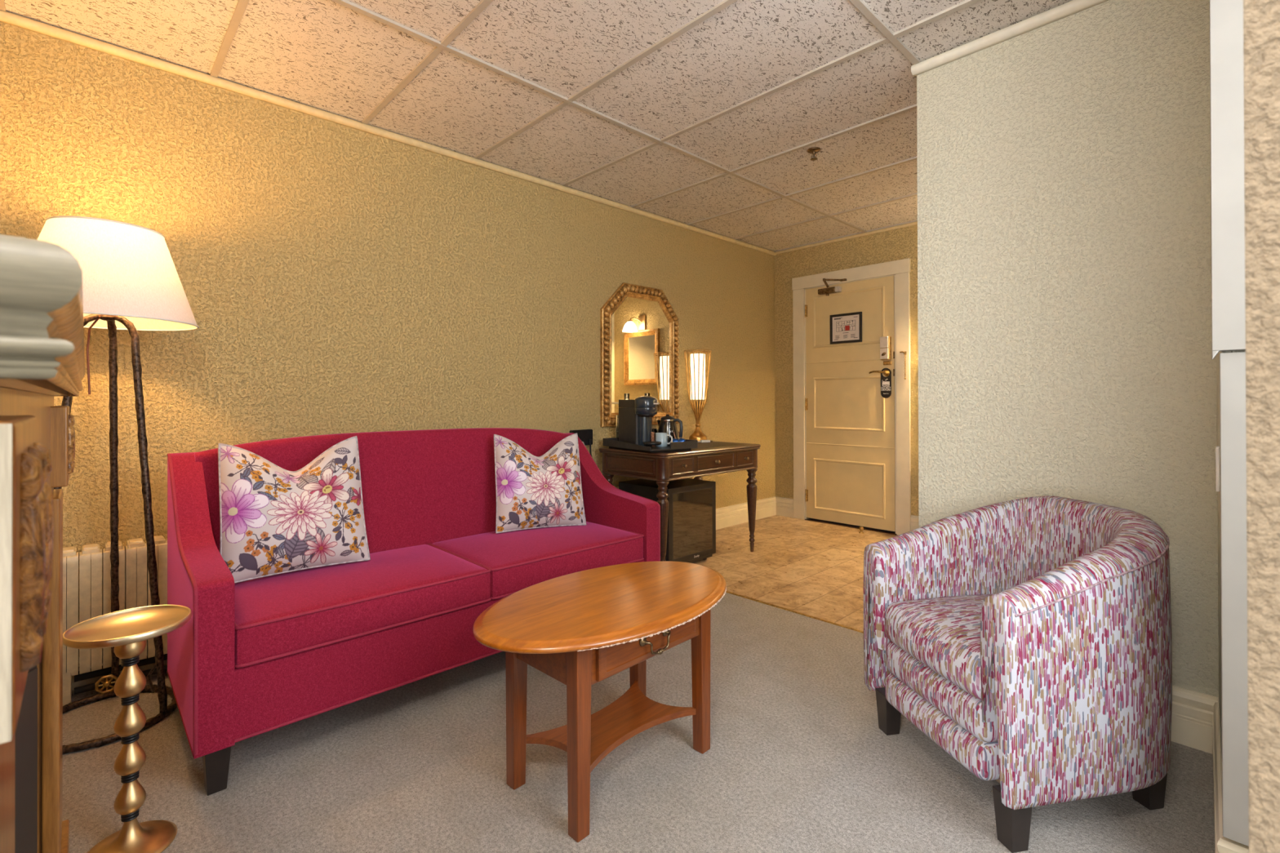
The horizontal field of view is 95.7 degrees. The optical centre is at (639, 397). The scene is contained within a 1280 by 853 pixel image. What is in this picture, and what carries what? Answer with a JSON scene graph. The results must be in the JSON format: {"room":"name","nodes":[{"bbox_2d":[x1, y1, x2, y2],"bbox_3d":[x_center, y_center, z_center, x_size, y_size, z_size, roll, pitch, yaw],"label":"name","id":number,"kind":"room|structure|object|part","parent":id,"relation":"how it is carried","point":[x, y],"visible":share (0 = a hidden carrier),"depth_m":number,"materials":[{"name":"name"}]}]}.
{"room":"hotel room","nodes":[
{"label":"hotel room","id":0,"kind":"room"},
{"bbox_2d":[0,11,775,623],"bbox_3d":[-0.571,-0.161,3.755,5.214,2.508,0.120,0,0,-44],"label":"wall","id":1,"kind":"structure","parent":0,"point":[335,278],"depth_m":2.77,"materials":[{"name":"beige paint"}]},
{"bbox_2d":[0,9,776,255],"bbox_3d":[-0.532,-1.350,3.702,4.994,0.038,0.022,0,0,-44],"label":"trim","id":2,"kind":"structure","parent":1,"relation":"attached to","point":[12,19],"depth_m":2.70,"materials":[{"name":"yellow paint"}]},
{"bbox_2d":[71,496,776,690],"bbox_3d":[-0.520,1.008,3.701,4.974,0.170,0.018,0,0,-44],"label":"baseboard","id":3,"kind":"structure","parent":1,"relation":"attached to","point":[732,515],"depth_m":4.96,"materials":[{"name":"beige paint"}]},
{"bbox_2d":[568,429,592,456],"bbox_3d":[-0.396,0.559,3.794,0.367,0.695,0.058,0,0,-44],"label":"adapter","id":4,"kind":"object","parent":1,"relation":"attached to","point":[585,436],"visible":0.2,"depth_m":3.83,"materials":[{"name":"black plastic"}]},
{"bbox_3d":[-0.316,0.606,3.863,0.019,0.601,0.056,0,0,24],"label":"black cord","id":5,"kind":"part","parent":4,"relation":"part of","materials":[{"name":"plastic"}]},
{"bbox_2d":[600,282,679,426],"bbox_3d":[0.023,-0.305,4.210,0.774,1.012,0.045,0,0,-44],"label":"wall mirror","id":6,"kind":"object","parent":1,"relation":"attached to","point":[639,326],"visible":0.87,"depth_m":4.19,"materials":[{"name":"gold mirror"}]},
{"bbox_2d":[611,297,669,413],"bbox_3d":[0.013,-0.305,4.220,0.586,0.824,0.001,0,0,-44],"label":"mirror glass","id":7,"kind":"object","parent":6,"relation":"attached to","point":[640,328],"depth_m":4.21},
{"bbox_2d":[4,0,1071,251],"bbox_3d":[0.194,-1.404,1.587,8.074,0.042,4.320,0,0,-44],"label":"ceiling","id":8,"kind":"structure","parent":0,"point":[328,55],"depth_m":2.48,"materials":[{"name":"tile"}]},
{"bbox_2d":[0,0,980,252],"bbox_3d":[0.022,-1.381,1.408,7.379,0.014,4.100,0,0,-44],"label":"grid","id":9,"kind":"object","parent":8,"relation":"attached to","point":[241,6],"visible":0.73,"depth_m":2.53,"materials":[{"name":"metal"}]},
{"bbox_2d":[806,146,821,160],"bbox_3d":[0.967,-1.352,3.224,0.076,0.053,0.076,0,0,-44],"label":"sprinkler","id":10,"kind":"object","parent":8,"relation":"attached to","point":[813,150],"visible":1,"depth_m":3.22,"materials":[{"name":"brown metal"}]},
{"bbox_2d":[62,515,1214,852],"bbox_3d":[0.200,1.113,1.577,8.074,0.060,4.320,0,0,-44],"label":"floor","id":11,"kind":"structure","parent":0,"point":[798,759],"depth_m":1.68,"materials":[{"name":"grey carpet"}]},
{"bbox_2d":[0,234,84,852],"bbox_3d":[-0.811,0.504,0.650,0.270,1.155,1.305,0,0,-44],"label":"fireplace mantel","id":12,"kind":"object","parent":11,"relation":"on","point":[42,331],"visible":1,"depth_m":0.30,"materials":[{"name":"brown wood"}]},
{"bbox_3d":[-0.812,-0.039,0.652,0.270,0.068,1.305,0,0,-44],"label":"cornice","id":13,"kind":"part","parent":12,"relation":"part of","materials":[{"name":"brown wood"}]},
{"bbox_2d":[62,535,167,706],"bbox_3d":[-1.618,0.818,2.476,1.241,0.546,0.178,0,0,-44],"label":"radiator","id":14,"kind":"object","parent":11,"relation":"on","point":[95,579],"visible":0.23,"depth_m":2.11,"materials":[{"name":"beige metal"}]},
{"bbox_2d":[37,215,199,754],"bbox_3d":[-1.796,0.262,1.957,0.489,1.660,0.489,0,0,-44],"label":"floor lamp","id":15,"kind":"object","parent":11,"relation":"on","point":[131,282],"visible":0.73,"depth_m":1.94,"materials":[{"name":"fabric"}]},
{"bbox_3d":[-1.845,0.392,1.867,0.030,1.359,0.205,0,0,30],"label":"leg rod","id":16,"kind":"part","parent":15,"relation":"part of","materials":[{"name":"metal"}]},
{"bbox_3d":[-1.824,-0.141,1.934,0.057,0.262,0.009,0,0,13],"label":"power cord","id":17,"kind":"part","parent":15,"relation":"part of","materials":[{"name":"plastic"}]},
{"bbox_2d":[100,315,115,320],"bbox_3d":[-1.798,-0.336,1.959,0.056,0.150,0.056,0,0,-44],"label":"socket","id":18,"kind":"object","parent":15,"relation":"attached to","point":[105,317],"depth_m":1.94,"materials":[{"name":"metal"}]},
{"bbox_3d":[-1.857,0.393,2.042,0.028,1.361,0.212,0,0,-36],"label":"leg rod","id":19,"kind":"part","parent":15,"relation":"part of","materials":[{"name":"metal"}]},
{"bbox_3d":[-1.798,-0.410,1.959,0.484,0.310,0.484,0,0,-44],"label":"lamp shade","id":20,"kind":"part","parent":15,"relation":"part of","materials":[{"name":"white fabric"}]},
{"bbox_3d":[-1.707,0.392,1.964,0.156,1.359,0.129,0,0,-44],"label":"leg rod","id":21,"kind":"part","parent":15,"relation":"part of","materials":[{"name":"metal"}]},
{"bbox_2d":[62,604,191,852],"bbox_3d":[-1.228,0.813,1.397,0.235,0.546,0.235,0,0,-44],"label":"table","id":22,"kind":"object","parent":11,"relation":"on","point":[128,630],"visible":1,"depth_m":1.38,"materials":[{"name":"gold metal"}]},
{"bbox_2d":[62,604,191,648],"bbox_3d":[-1.229,0.549,1.398,0.235,0.019,0.235,0,0,-44],"label":"tray","id":23,"kind":"object","parent":22,"relation":"on","point":[133,625],"depth_m":1.39,"materials":[{"name":"gold metal"}]},
{"bbox_2d":[167,427,660,795],"bbox_3d":[-0.775,0.617,2.378,1.760,0.944,0.688,0,0,-44],"label":"sofa","id":24,"kind":"object","parent":11,"relation":"on","point":[255,657],"visible":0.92,"depth_m":1.99,"materials":[{"name":"fabric"}]},
{"bbox_3d":[-1.378,0.573,1.803,0.088,0.759,0.685,0,0,-44],"label":"arm","id":25,"kind":"part","parent":24,"relation":"part of","materials":[{"name":"fabric"}]},
{"bbox_3d":[-1.171,1.017,1.602,0.062,0.139,0.065,0,0,-44],"label":"leg","id":26,"kind":"part","parent":24,"relation":"part of","materials":[{"name":"brown wood"}]},
{"bbox_2d":[217,435,370,583],"bbox_3d":[-1.223,0.383,2.071,0.458,0.468,0.178,0,0,-37],"label":"throw pillow","id":27,"kind":"object","parent":24,"relation":"on","point":[274,520],"visible":0.99,"depth_m":2.00,"materials":[{"name":"fabric"}]},
{"bbox_2d":[235,544,490,665],"bbox_3d":[-1.018,0.682,2.063,0.784,0.136,0.556,0,0,-44],"label":"seat cushion","id":28,"kind":"object","parent":24,"relation":"on","point":[279,618],"depth_m":1.89,"materials":[{"name":"fabric"}]},
{"bbox_3d":[-0.965,0.540,2.576,1.615,0.789,0.140,0,0,-44],"label":"backrest","id":29,"kind":"part","parent":24,"relation":"part of","materials":[{"name":"fabric"}]},
{"bbox_3d":[-0.777,0.854,2.380,1.599,0.200,0.661,0,0,-44],"label":"seat","id":30,"kind":"part","parent":24,"relation":"part of","materials":[{"name":"fabric"}]},
{"bbox_2d":[432,521,643,597],"bbox_3d":[-0.450,0.683,2.608,0.784,0.136,0.556,0,0,-44],"label":"seat cushion","id":31,"kind":"object","parent":24,"relation":"on","point":[515,561],"depth_m":2.46,"materials":[{"name":"fabric"}]},
{"bbox_2d":[493,433,586,533],"bbox_3d":[-0.478,0.399,2.768,0.443,0.452,0.165,0,0,-28],"label":"throw pillow","id":32,"kind":"object","parent":24,"relation":"on","point":[532,491],"visible":1,"depth_m":2.71,"materials":[{"name":"fabric"}]},
{"bbox_3d":[-0.175,0.575,2.957,0.088,0.759,0.685,0,0,-44],"label":"arm","id":33,"kind":"part","parent":24,"relation":"part of","materials":[{"name":"fabric"}]},
{"bbox_2d":[472,560,726,842],"bbox_3d":[-0.079,0.830,1.706,0.530,0.508,0.864,0,0,44],"label":"coffee table","id":34,"kind":"object","parent":11,"relation":"on","point":[584,628],"visible":1,"depth_m":1.60,"materials":[{"name":"brown wood"}]},
{"bbox_3d":[-0.346,0.843,1.628,0.044,0.484,0.048,0,0,44],"label":"leg","id":35,"kind":"part","parent":34,"relation":"part of","materials":[{"name":"brown wood"}]},
{"bbox_3d":[-0.151,0.842,1.438,0.044,0.484,0.048,0,0,44],"label":"leg","id":36,"kind":"part","parent":34,"relation":"part of","materials":[{"name":"brown wood"}]},
{"bbox_2d":[525,680,696,773],"bbox_3d":[-0.079,0.963,1.706,0.298,0.018,0.514,0,0,44],"label":"shelf","id":37,"kind":"object","parent":34,"relation":"attached to","point":[633,713],"depth_m":1.71,"materials":[{"name":"brown wood"}]},
{"bbox_3d":[-0.008,0.843,1.976,0.044,0.484,0.048,0,0,44],"label":"leg","id":38,"kind":"part","parent":34,"relation":"part of","materials":[{"name":"brown wood"}]},
{"bbox_3d":[0.034,0.663,1.597,0.019,0.100,0.398,0,0,44],"label":"drawer","id":39,"kind":"part","parent":34,"relation":"part of","materials":[{"name":"brown wood"}]},
{"bbox_3d":[0.050,0.670,1.582,0.029,0.057,0.119,0,0,44],"label":"bail handle","id":40,"kind":"part","parent":34,"relation":"part of","materials":[{"name":"brown metal"}]},
{"bbox_3d":[0.187,0.842,1.786,0.044,0.484,0.048,0,0,44],"label":"leg","id":41,"kind":"part","parent":34,"relation":"part of","materials":[{"name":"brown wood"}]},
{"bbox_2d":[618,478,715,563],"bbox_3d":[0.184,0.830,3.904,0.465,0.527,0.462,0,0,-44],"label":"mini fridge","id":42,"kind":"object","parent":11,"relation":"on","point":[691,517],"visible":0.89,"depth_m":3.74,"materials":[{"name":"black plastic"}]},
{"bbox_3d":[0.332,0.806,3.750,0.465,0.481,0.033,0,0,-44],"label":"door","id":43,"kind":"part","parent":42,"relation":"part of","materials":[{"name":"black glass"}]},
{"bbox_3d":[0.344,0.804,3.737,0.385,0.405,0.002,0,0,-44],"label":"glass panel","id":44,"kind":"part","parent":42,"relation":"part of","materials":[{"name":"black glass"}]},
{"bbox_3d":[0.319,1.058,3.763,0.425,0.020,0.040,0,0,-44],"label":"kick plate","id":45,"kind":"part","parent":42,"relation":"part of","materials":[{"name":"black plastic"}]},
{"bbox_2d":[598,441,760,560],"bbox_3d":[0.293,0.712,3.969,1.025,0.761,0.619,0,0,-44],"label":"writing desk","id":46,"kind":"object","parent":11,"relation":"on","point":[713,458],"visible":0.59,"depth_m":3.68,"materials":[{"name":"brown wood"}]},
{"bbox_3d":[-0.210,0.430,3.837,0.086,0.130,0.086,0,0,-44],"label":"corner post","id":47,"kind":"part","parent":46,"relation":"part of","materials":[{"name":"brown wood"}]},
{"bbox_3d":[-0.209,0.795,3.836,0.079,0.597,0.079,0,0,-44],"label":"leg","id":48,"kind":"part","parent":46,"relation":"part of","materials":[{"name":"brown wood"}]},
{"bbox_3d":[-0.069,0.421,3.641,0.006,0.094,0.445,0,0,-44],"label":"panel","id":49,"kind":"part","parent":46,"relation":"part of","materials":[{"name":"brown wood"}]},
{"bbox_2d":[603,437,697,452],"bbox_3d":[0.058,0.301,3.753,0.376,0.061,0.524,0,0,-36],"label":"serving tray","id":50,"kind":"object","parent":46,"relation":"on","point":[611,442],"visible":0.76,"depth_m":3.60,"materials":[{"name":"plastic"}]},
{"bbox_2d":[616,395,661,447],"bbox_3d":[-0.011,0.150,3.744,0.178,0.323,0.452,0,0,-20],"label":"coffee machine","id":51,"kind":"object","parent":50,"relation":"on","point":[634,418],"visible":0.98,"depth_m":3.65,"materials":[{"name":"plastic"}]},
{"bbox_3d":[-0.110,0.213,3.907,0.100,0.191,0.063,0,0,-31],"label":"water tank","id":52,"kind":"part","parent":51,"relation":"part of","materials":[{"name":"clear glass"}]},
{"bbox_3d":[0.040,0.113,3.656,0.120,0.017,0.120,0,0,-31],"label":"spout","id":53,"kind":"part","parent":51,"relation":"part of","materials":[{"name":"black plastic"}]},
{"bbox_2d":[651,431,654,446],"bbox_3d":[0.081,0.265,3.693,0.021,0.092,0.042,0,0,-2],"label":"sachet","id":54,"kind":"object","parent":50,"relation":"on","point":[652,433],"visible":0.8,"depth_m":3.69,"materials":[{"name":"paper"}]},
{"bbox_2d":[652,428,657,441],"bbox_3d":[0.083,0.259,3.821,0.076,0.105,0.076,0,0,-44],"label":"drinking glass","id":55,"kind":"object","parent":50,"relation":"on","point":[655,430],"visible":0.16,"depth_m":3.79,"materials":[{"name":"glass"}]},
{"bbox_2d":[655,432,672,447],"bbox_3d":[0.148,0.268,3.683,0.103,0.086,0.077,0,0,-17],"label":"mug","id":56,"kind":"object","parent":50,"relation":"on","point":[660,437],"visible":0.91,"depth_m":3.65,"materials":[{"name":"white ceramic"}]},
{"bbox_3d":[0.189,0.266,3.668,0.038,0.064,0.010,0,0,12],"label":"handle","id":57,"kind":"part","parent":56,"relation":"part of","materials":[{"name":"white ceramic"}]},
{"bbox_2d":[657,414,683,446],"bbox_3d":[0.184,0.211,3.767,0.140,0.201,0.156,0,0,-25],"label":"electric kettle","id":58,"kind":"object","parent":50,"relation":"on","point":[667,424],"visible":0.76,"depth_m":3.73,"materials":[{"name":"silver metal"}]},
{"bbox_3d":[0.248,0.197,3.741,0.063,0.123,0.020,0,0,26],"label":"handle","id":59,"kind":"part","parent":58,"relation":"part of","materials":[{"name":"black plastic"}]},
{"bbox_2d":[671,438,679,442],"bbox_3d":[0.230,0.283,3.662,0.053,0.051,0.038,0,0,-44],"label":"pod","id":60,"kind":"object","parent":50,"relation":"on","point":[674,440],"visible":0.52,"depth_m":3.65,"materials":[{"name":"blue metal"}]},
{"bbox_2d":[679,437,685,441],"bbox_3d":[0.273,0.283,3.700,0.053,0.051,0.038,0,0,-44],"label":"pod","id":61,"kind":"object","parent":50,"relation":"on","point":[681,439],"visible":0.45,"depth_m":3.69,"materials":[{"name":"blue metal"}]},
{"bbox_3d":[0.135,0.428,3.477,0.086,0.130,0.086,0,0,-44],"label":"corner post","id":62,"kind":"part","parent":46,"relation":"part of","materials":[{"name":"brown wood"}]},
{"bbox_3d":[0.136,0.792,3.476,0.079,0.597,0.079,0,0,-44],"label":"leg","id":63,"kind":"part","parent":46,"relation":"part of","materials":[{"name":"brown wood"}]},
{"bbox_3d":[0.265,0.420,3.555,0.200,0.098,0.005,0,0,-44],"label":"drawer","id":64,"kind":"part","parent":46,"relation":"part of","materials":[{"name":"brown wood"}]},
{"bbox_2d":[684,349,711,441],"bbox_3d":[0.440,-0.012,4.403,0.212,0.691,0.213,0,0,-44],"label":"desk lamp","id":65,"kind":"object","parent":46,"relation":"on","point":[698,387],"visible":0.98,"depth_m":4.36,"materials":[{"name":"gold metal"}]},
{"bbox_3d":[0.447,0.795,4.465,0.079,0.597,0.079,0,0,-44],"label":"leg","id":66,"kind":"part","parent":46,"relation":"part of","materials":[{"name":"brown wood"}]},
{"bbox_2d":[697,440,712,442],"bbox_3d":[0.447,0.323,4.288,0.178,0.018,0.053,0,0,-14],"label":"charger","id":67,"kind":"object","parent":46,"relation":"on","point":[701,441],"visible":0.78,"depth_m":4.28,"materials":[{"name":"plastic"}]},
{"bbox_3d":[0.498,0.420,3.779,0.380,0.098,0.005,0,0,-44],"label":"drawer","id":68,"kind":"part","parent":46,"relation":"part of","materials":[{"name":"brown wood"}]},
{"bbox_3d":[0.726,0.420,3.997,0.188,0.098,0.005,0,0,-44],"label":"drawer","id":69,"kind":"part","parent":46,"relation":"part of","materials":[{"name":"brown wood"}]},
{"bbox_3d":[0.792,0.793,4.105,0.079,0.597,0.079,0,0,-44],"label":"leg","id":70,"kind":"part","parent":46,"relation":"part of","materials":[{"name":"brown wood"}]},
{"bbox_3d":[0.791,0.429,4.106,0.086,0.130,0.086,0,0,-44],"label":"corner post","id":71,"kind":"part","parent":46,"relation":"part of","materials":[{"name":"brown wood"}]},
{"bbox_2d":[725,591,863,633],"bbox_3d":[0.505,1.087,3.227,0.022,0.004,2.120,0,0,-44],"label":"trim","id":72,"kind":"structure","parent":11,"relation":"on","point":[727,592],"depth_m":2.92,"materials":[{"name":"gold metal"}]},
{"bbox_2d":[858,526,864,533],"bbox_3d":[1.784,1.066,4.669,0.040,0.053,0.040,0,0,-44],"label":"door stop","id":73,"kind":"object","parent":11,"relation":"on","point":[860,528],"visible":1,"depth_m":4.66,"materials":[{"name":"gold metal"}]},
{"bbox_2d":[862,496,1172,852],"bbox_3d":[1.098,0.697,1.688,0.648,0.768,0.608,0,0,-11],"label":"armchair","id":74,"kind":"object","parent":11,"relation":"on","point":[1028,639],"visible":1,"depth_m":1.43,"materials":[{"name":"fabric"}]},
{"bbox_3d":[0.807,1.019,1.881,0.060,0.128,0.060,0,0,-11],"label":"leg","id":75,"kind":"part","parent":74,"relation":"part of","materials":[{"name":"brown wood"}]},
{"bbox_2d":[884,594,995,699],"bbox_3d":[1.033,0.693,1.676,0.516,0.147,0.416,0,0,-11],"label":"seat cushion","id":76,"kind":"object","parent":74,"relation":"on","point":[938,636],"depth_m":1.62,"materials":[{"name":"fabric"}]},
{"bbox_3d":[0.895,0.911,1.648,0.214,0.102,0.416,0,0,-11],"label":"rail","id":77,"kind":"part","parent":74,"relation":"part of","materials":[{"name":"fabric"}]},
{"bbox_3d":[1.118,0.874,1.691,0.520,0.185,0.540,0,0,-11],"label":"seat","id":78,"kind":"part","parent":74,"relation":"part of","materials":[{"name":"fabric"}]},
{"bbox_3d":[0.899,1.017,1.399,0.060,0.128,0.060,0,0,-11],"label":"leg","id":79,"kind":"part","parent":74,"relation":"part of","materials":[{"name":"brown wood"}]},
{"bbox_3d":[1.351,1.016,1.541,0.060,0.128,0.060,0,0,-11],"label":"leg","id":80,"kind":"part","parent":74,"relation":"part of","materials":[{"name":"black wood"}]},
{"bbox_2d":[774,224,918,515],"bbox_3d":[2.132,-0.164,4.616,0.120,2.508,2.620,0,0,-44],"label":"wall","id":81,"kind":"structure","parent":0,"point":[901,243],"depth_m":5.14,"materials":[{"name":"beige paint"}]},
{"bbox_2d":[775,496,793,517],"bbox_3d":[1.334,1.010,5.348,0.018,0.170,0.208,0,0,-44],"label":"baseboard","id":82,"kind":"structure","parent":81,"relation":"attached to","point":[784,506],"depth_m":5.34,"materials":[{"name":"beige paint"}]},
{"bbox_2d":[775,221,917,254],"bbox_3d":[2.053,-1.357,4.603,0.015,0.027,2.300,0,0,-44],"label":"trim","id":83,"kind":"structure","parent":81,"relation":"attached to","point":[916,222],"depth_m":4.89,"materials":[{"name":"yellow paint"}]},
{"bbox_2d":[804,275,895,531],"bbox_3d":[1.750,0.020,4.898,0.102,2.100,0.793,0,0,-44],"label":"door","id":84,"kind":"structure","parent":81,"relation":"in","point":[851,480],"depth_m":4.88,"materials":[{"name":"yellow paint"}]},
{"bbox_3d":[1.662,-0.989,4.953,0.203,0.081,0.029,0,0,40],"label":"closer arm","id":85,"kind":"part","parent":84,"relation":"part of","materials":[{"name":"brown metal"}]},
{"bbox_3d":[1.690,-0.923,4.941,0.046,0.044,0.037,0,0,-44],"label":"closer plate","id":86,"kind":"part","parent":84,"relation":"part of","materials":[{"name":"beige metal"}]},
{"bbox_2d":[830,311,862,344],"bbox_3d":[1.742,-0.587,4.907,0.016,0.250,0.282,0,0,-44],"label":"picture frame","id":87,"kind":"object","parent":84,"relation":"attached to","point":[844,327],"depth_m":4.90,"materials":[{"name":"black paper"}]},
{"bbox_2d":[834,316,857,340],"bbox_3d":[1.742,-0.588,4.907,0.001,0.186,0.210,0,0,-44],"label":"print","id":88,"kind":"object","parent":87,"relation":"attached to","point":[846,328],"depth_m":4.90},
{"bbox_3d":[1.751,-0.670,4.904,0.009,0.460,0.634,0,0,-44],"label":"panel moulding","id":89,"kind":"part","parent":84,"relation":"part of","materials":[{"name":"yellow paint"}]},
{"bbox_3d":[1.753,0.050,4.901,0.009,0.452,0.634,0,0,-44],"label":"panel moulding","id":90,"kind":"part","parent":84,"relation":"part of","materials":[{"name":"yellow paint"}]},
{"bbox_3d":[1.755,0.760,4.898,0.009,0.447,0.634,0,0,-44],"label":"panel moulding","id":91,"kind":"part","parent":84,"relation":"part of","materials":[{"name":"yellow paint"}]},
{"bbox_3d":[1.935,-0.201,4.677,0.056,0.064,0.168,0,0,-44],"label":"lever handle","id":92,"kind":"part","parent":84,"relation":"part of","materials":[{"name":"gold metal"}]},
{"bbox_2d":[880,368,891,398],"bbox_3d":[1.968,-0.116,4.638,0.004,0.242,0.084,0,0,-44],"label":"hanger","id":93,"kind":"object","parent":84,"relation":"hanging from","point":[886,382],"visible":1,"depth_m":4.64,"materials":[{"name":"black plastic"}]},
{"bbox_2d":[791,257,911,535],"bbox_3d":[1.791,0.004,4.939,0.126,2.182,1.040,0,0,-44],"label":"door frame","id":94,"kind":"structure","parent":81,"relation":"attached to","point":[900,269],"depth_m":4.65,"materials":[{"name":"beige paint"}]},
{"bbox_3d":[1.438,0.059,5.237,0.022,2.072,0.111,0,0,-44],"label":"casing","id":95,"kind":"part","parent":94,"relation":"part of","materials":[{"name":"beige paint"}]},
{"bbox_3d":[1.752,-1.034,4.908,0.026,0.108,1.040,0,0,-44],"label":"head casing","id":96,"kind":"part","parent":94,"relation":"part of","materials":[{"name":"beige paint"}]},
{"bbox_3d":[2.076,0.054,4.572,0.022,2.072,0.105,0,0,-44],"label":"casing","id":97,"kind":"part","parent":94,"relation":"part of","materials":[{"name":"beige paint"}]},
{"bbox_2d":[899,351,906,379],"bbox_3d":[2.066,-0.254,4.553,0.020,0.224,0.048,0,0,-44],"label":"chain","id":98,"kind":"object","parent":94,"relation":"attached to","point":[904,353],"visible":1,"depth_m":4.54,"materials":[{"name":"gold metal"}]},
{"bbox_2d":[910,515,919,530],"bbox_3d":[2.486,1.003,4.147,0.018,0.170,1.064,0,0,-44],"label":"baseboard","id":99,"kind":"structure","parent":81,"relation":"attached to","point":[914,519],"depth_m":4.51,"materials":[{"name":"beige paint"}]},
{"bbox_2d":[916,0,1218,697],"bbox_3d":[2.266,-0.171,2.809,2.189,2.508,0.947,0,0,-44],"label":"wall","id":100,"kind":"structure","parent":0,"point":[1064,233],"depth_m":2.00,"materials":[{"name":"paint"}]},
{"bbox_2d":[911,0,1108,76],"bbox_3d":[1.434,-1.357,2.075,0.030,0.044,0.889,0,0,-44],"label":"trim","id":101,"kind":"structure","parent":100,"relation":"attached to","point":[1073,6],"depth_m":2.15,"materials":[{"name":"paint"}]},
{"bbox_2d":[1216,350,1245,761],"bbox_3d":[1.810,-0.177,1.150,0.765,2.508,0.963,0,0,-44],"label":"wall","id":102,"kind":"structure","parent":0,"point":[1218,353],"depth_m":1.54,"materials":[{"name":"paint"}]},
{"bbox_2d":[1171,685,1248,852],"bbox_3d":[1.543,0.994,1.504,0.899,0.170,1.855,0,0,-44],"label":"baseboard","id":103,"kind":"structure","parent":102,"relation":"attached to","point":[1192,713],"depth_m":1.77,"materials":[{"name":"beige paint"}]},
{"bbox_2d":[1215,445,1219,491],"bbox_3d":[1.460,0.179,1.464,0.065,0.110,0.008,0,0,-44],"label":"switch plate","id":104,"kind":"object","parent":102,"relation":"attached to","point":[1217,448],"visible":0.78,"depth_m":1.44,"materials":[{"name":"white plastic"}]},
{"bbox_2d":[1209,0,1245,359],"bbox_3d":[1.522,-0.730,0.877,0.030,1.296,0.942,0,0,-44],"label":"trim","id":105,"kind":"structure","parent":102,"relation":"attached to","point":[1226,16],"depth_m":1.19,"materials":[{"name":"white paint"}]},
{"bbox_2d":[1219,351,1248,846],"bbox_3d":[1.532,0.406,0.872,0.020,1.002,0.930,0,0,-44],"label":"trim","id":106,"kind":"structure","parent":102,"relation":"attached to","point":[1235,812],"depth_m":1.19,"materials":[{"name":"white paint"}]},
{"bbox_2d":[1243,0,1279,852],"bbox_3d":[0.669,-0.179,-0.033,0.080,2.508,0.974,0,0,-44],"label":"wall","id":107,"kind":"structure","parent":0,"point":[1261,18],"depth_m":0.29,"materials":[{"name":"beige paint"}]}
]}

